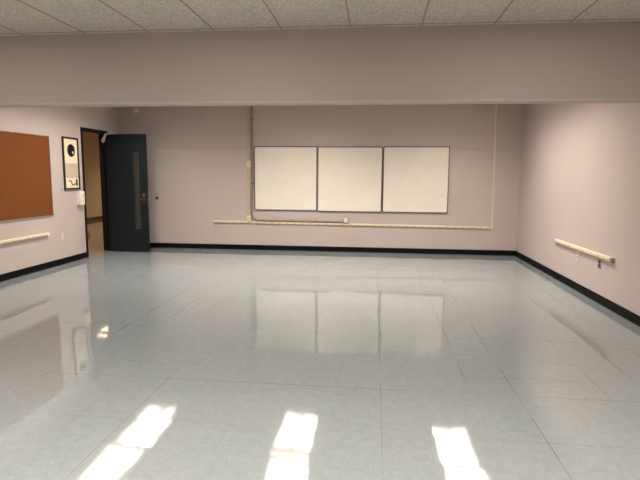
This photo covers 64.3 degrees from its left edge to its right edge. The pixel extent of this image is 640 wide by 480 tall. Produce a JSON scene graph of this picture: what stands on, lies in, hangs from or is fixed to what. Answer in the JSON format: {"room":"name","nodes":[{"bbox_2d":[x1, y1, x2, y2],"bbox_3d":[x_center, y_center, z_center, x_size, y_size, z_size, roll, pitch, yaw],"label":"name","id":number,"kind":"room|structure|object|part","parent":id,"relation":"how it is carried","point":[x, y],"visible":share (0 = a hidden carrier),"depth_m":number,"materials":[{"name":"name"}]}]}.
{"room":"empty classroom","nodes":[
{"label":"empty classroom","id":0,"kind":"room"},
{"bbox_2d":[0,107,119,274],"bbox_3d":[-4.682,-0.581,3.992,0.130,3.000,12.483,1,7,6],"label":"wall","id":1,"kind":"structure","parent":0,"point":[68,218],"depth_m":8.03,"materials":[{"name":"paint"}]},
{"bbox_2d":[0,232,49,243],"bbox_3d":[-4.314,0.044,6.793,0.039,0.050,2.198,1,7,6],"label":"outlet raceway","id":2,"kind":"object","parent":1,"relation":"attached to","point":[47,233],"visible":1,"depth_m":7.31,"materials":[{"name":"beige plastic"}]},
{"bbox_2d":[0,130,53,221],"bbox_3d":[-4.312,-0.843,6.716,0.021,1.230,2.442,1,7,6],"label":"bulletin board","id":3,"kind":"object","parent":1,"relation":"attached to","point":[25,162],"visible":1,"depth_m":7.32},
{"bbox_2d":[0,252,86,281],"bbox_3d":[-4.614,0.853,4.222,0.016,0.098,12.337,1,7,6],"label":"baseboard","id":4,"kind":"structure","parent":1,"relation":"attached to","point":[14,274],"depth_m":7.71,"materials":[{"name":"black rubber"}]},
{"bbox_2d":[61,136,80,189],"bbox_3d":[-4.121,-1.267,8.437,0.025,0.853,0.432,1,7,6],"label":"poster","id":5,"kind":"object","parent":1,"relation":"attached to","point":[70,148],"visible":1,"depth_m":8.43,"materials":[{"name":"white paper"}]},
{"bbox_2d":[77,191,84,204],"bbox_3d":[-4.078,-0.716,8.702,0.078,0.230,0.140,1,7,6],"label":"switch box","id":6,"kind":"object","parent":1,"relation":"attached to","point":[80,194],"visible":1,"depth_m":8.65,"materials":[{"name":"white plastic"}]},
{"bbox_3d":[-4.056,-0.718,8.700,0.005,0.195,0.120,1,7,6],"label":"plate","id":7,"kind":"part","parent":6,"relation":"part of","materials":[{"name":"white plastic"}]},
{"bbox_2d":[80,127,149,256],"bbox_3d":[-3.718,-0.858,9.229,0.961,2.255,0.880,1,7,6],"label":"door","id":8,"kind":"structure","parent":1,"relation":"in","point":[123,157],"depth_m":9.54,"materials":[{"name":"paint"}]},
{"bbox_3d":[-4.119,-0.867,9.271,0.154,2.255,0.880,1,7,6],"label":"frame","id":9,"kind":"part","parent":8,"relation":"part of","materials":[{"name":"paint"}]},
{"bbox_3d":[-3.926,-1.895,9.432,0.280,0.183,0.016,2,7,10],"label":"closer arm","id":10,"kind":"part","parent":8,"relation":"part of"},
{"bbox_3d":[-3.810,-1.942,9.425,0.340,0.025,0.022,2,7,10],"label":"closer rail","id":11,"kind":"part","parent":8,"relation":"part of","materials":[{"name":"metal"}]},
{"bbox_3d":[-3.408,-0.915,9.514,0.090,1.400,0.012,2,7,10],"label":"vision pane","id":12,"kind":"part","parent":8,"relation":"part of","materials":[{"name":"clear glass"}]},
{"bbox_3d":[-3.283,-0.774,9.484,0.085,0.220,0.006,2,7,10],"label":"lock plate","id":13,"kind":"part","parent":8,"relation":"part of","materials":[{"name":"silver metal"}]},
{"bbox_2d":[83,132,101,217],"bbox_3d":[-7.546,-1.686,13.628,0.130,2.740,11.300,1,7,6],"label":"wall","id":14,"kind":"structure","parent":0,"point":[90,140],"depth_m":16.13,"materials":[{"name":"paint"}]},
{"bbox_2d":[87,216,101,220],"bbox_3d":[-7.485,-0.374,13.786,0.012,0.100,11.300,1,7,6],"label":"baseboard","id":15,"kind":"structure","parent":14,"relation":"attached to","point":[97,217],"depth_m":16.28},
{"bbox_2d":[0,219,639,479],"bbox_3d":[-2.274,0.449,8.360,11.805,0.100,21.360,1,7,6],"label":"floor","id":16,"kind":"structure","parent":0,"point":[159,363],"depth_m":3.84,"materials":[{"name":"tile"}]},
{"bbox_2d":[0,0,639,35],"bbox_3d":[-1.062,-1.435,0.974,7.665,0.023,7.251,1,7,6],"label":"ceiling","id":17,"kind":"structure","parent":0,"point":[17,17],"depth_m":4.07,"materials":[{"name":"tile"}]},
{"bbox_2d":[0,21,639,106],"bbox_3d":[-0.669,-1.687,4.656,7.665,0.873,0.160,1,7,6],"label":"wall","id":18,"kind":"structure","parent":0,"point":[582,59],"depth_m":4.51,"materials":[{"name":"paint"}]},
{"bbox_2d":[0,98,639,104],"bbox_3d":[-0.681,-1.252,4.627,7.665,0.021,0.008,1,7,6],"label":"trim","id":19,"kind":"structure","parent":18,"relation":"attached to","point":[543,99],"depth_m":4.54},
{"bbox_2d":[119,104,523,250],"bbox_3d":[-0.135,-1.280,9.806,7.925,3.000,0.130,1,7,6],"label":"wall","id":20,"kind":"structure","parent":0,"point":[194,188],"depth_m":9.72,"materials":[{"name":"paint"}]},
{"bbox_2d":[133,107,138,112],"bbox_3d":[-3.594,-2.535,9.925,0.110,0.100,0.060,1,7,6],"label":"smoke detector","id":21,"kind":"object","parent":20,"relation":"attached to","point":[135,109],"visible":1,"depth_m":9.92,"materials":[{"name":"plastic"}]},
{"bbox_2d":[246,106,250,221],"bbox_3d":[-1.379,-1.472,9.824,0.098,2.241,0.051,1,7,6],"label":"wire raceway","id":22,"kind":"object","parent":20,"relation":"attached to","point":[248,163],"visible":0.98,"depth_m":9.81,"materials":[{"name":"beige plastic"}]},
{"bbox_2d":[254,146,316,210],"bbox_3d":[-0.664,-1.181,9.796,1.223,1.225,0.026,1,7,6],"label":"whiteboard","id":23,"kind":"object","parent":20,"relation":"attached to","point":[285,177],"visible":1,"depth_m":9.79,"materials":[{"name":"white plastic"}]},
{"bbox_2d":[250,106,347,222],"bbox_3d":[-0.393,-1.454,9.715,1.891,2.235,0.061,1,7,6],"label":"conduit","id":24,"kind":"object","parent":20,"relation":"attached to","point":[251,118],"visible":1,"depth_m":9.81,"materials":[{"name":"grey metal"}]},
{"bbox_2d":[150,243,514,255],"bbox_3d":[-0.153,0.169,9.915,7.665,0.098,0.016,1,7,6],"label":"baseboard","id":25,"kind":"structure","parent":20,"relation":"attached to","point":[152,245],"depth_m":9.87,"materials":[{"name":"black rubber"}]},
{"bbox_2d":[147,147,521,150],"bbox_3d":[-0.139,-1.731,9.677,7.665,0.060,0.014,1,7,6],"label":"trim","id":26,"kind":"structure","parent":20,"relation":"attached to","point":[147,147],"depth_m":9.84,"materials":[{"name":"paint"}]},
{"bbox_2d":[317,147,382,211],"bbox_3d":[0.563,-1.147,9.668,1.227,1.230,0.026,1,7,6],"label":"whiteboard","id":27,"kind":"object","parent":20,"relation":"attached to","point":[349,179],"visible":1,"depth_m":9.66,"materials":[{"name":"white plastic"}]},
{"bbox_2d":[213,220,492,228],"bbox_3d":[0.557,-0.295,9.773,5.362,0.078,0.031,1,7,6],"label":"outlet raceway","id":28,"kind":"object","parent":20,"relation":"attached to","point":[214,221],"visible":1,"depth_m":9.75,"materials":[{"name":"beige plastic"}]},
{"bbox_2d":[382,146,449,212],"bbox_3d":[1.790,-1.126,9.538,1.218,1.234,0.026,1,7,6],"label":"whiteboard","id":29,"kind":"object","parent":20,"relation":"attached to","point":[415,178],"visible":1,"depth_m":9.53,"materials":[{"name":"white plastic"}]},
{"bbox_2d":[491,104,496,226],"bbox_3d":[3.201,-1.369,9.360,0.059,2.263,0.016,1,7,6],"label":"wire raceway","id":30,"kind":"object","parent":20,"relation":"attached to","point":[495,104],"visible":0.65,"depth_m":9.36,"materials":[{"name":"beige plastic"}]},
{"bbox_2d":[516,103,639,315],"bbox_3d":[3.069,-0.420,3.175,0.130,3.000,12.483,1,7,6],"label":"wall","id":31,"kind":"structure","parent":0,"point":[579,185],"depth_m":6.41,"materials":[{"name":"paint"}]},
{"bbox_2d":[515,251,639,326],"bbox_3d":[2.992,1.011,3.421,0.016,0.098,12.337,1,7,6],"label":"baseboard","id":32,"kind":"structure","parent":31,"relation":"attached to","point":[630,316],"depth_m":6.30,"materials":[{"name":"black rubber"}]},
{"bbox_2d":[553,238,614,262],"bbox_3d":[3.324,0.113,6.522,0.043,0.056,1.854,1,7,6],"label":"outlet raceway","id":33,"kind":"object","parent":31,"relation":"attached to","point":[601,256],"visible":1,"depth_m":6.30,"materials":[{"name":"beige plastic"}]},
{"bbox_2d":[598,258,600,268],"bbox_3d":[3.280,0.278,5.980,0.010,0.116,0.072,1,7,6],"label":"wall outlet","id":34,"kind":"object","parent":31,"relation":"attached to","point":[599,260],"visible":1,"depth_m":5.97,"materials":[{"name":"black plastic"}]}
]}

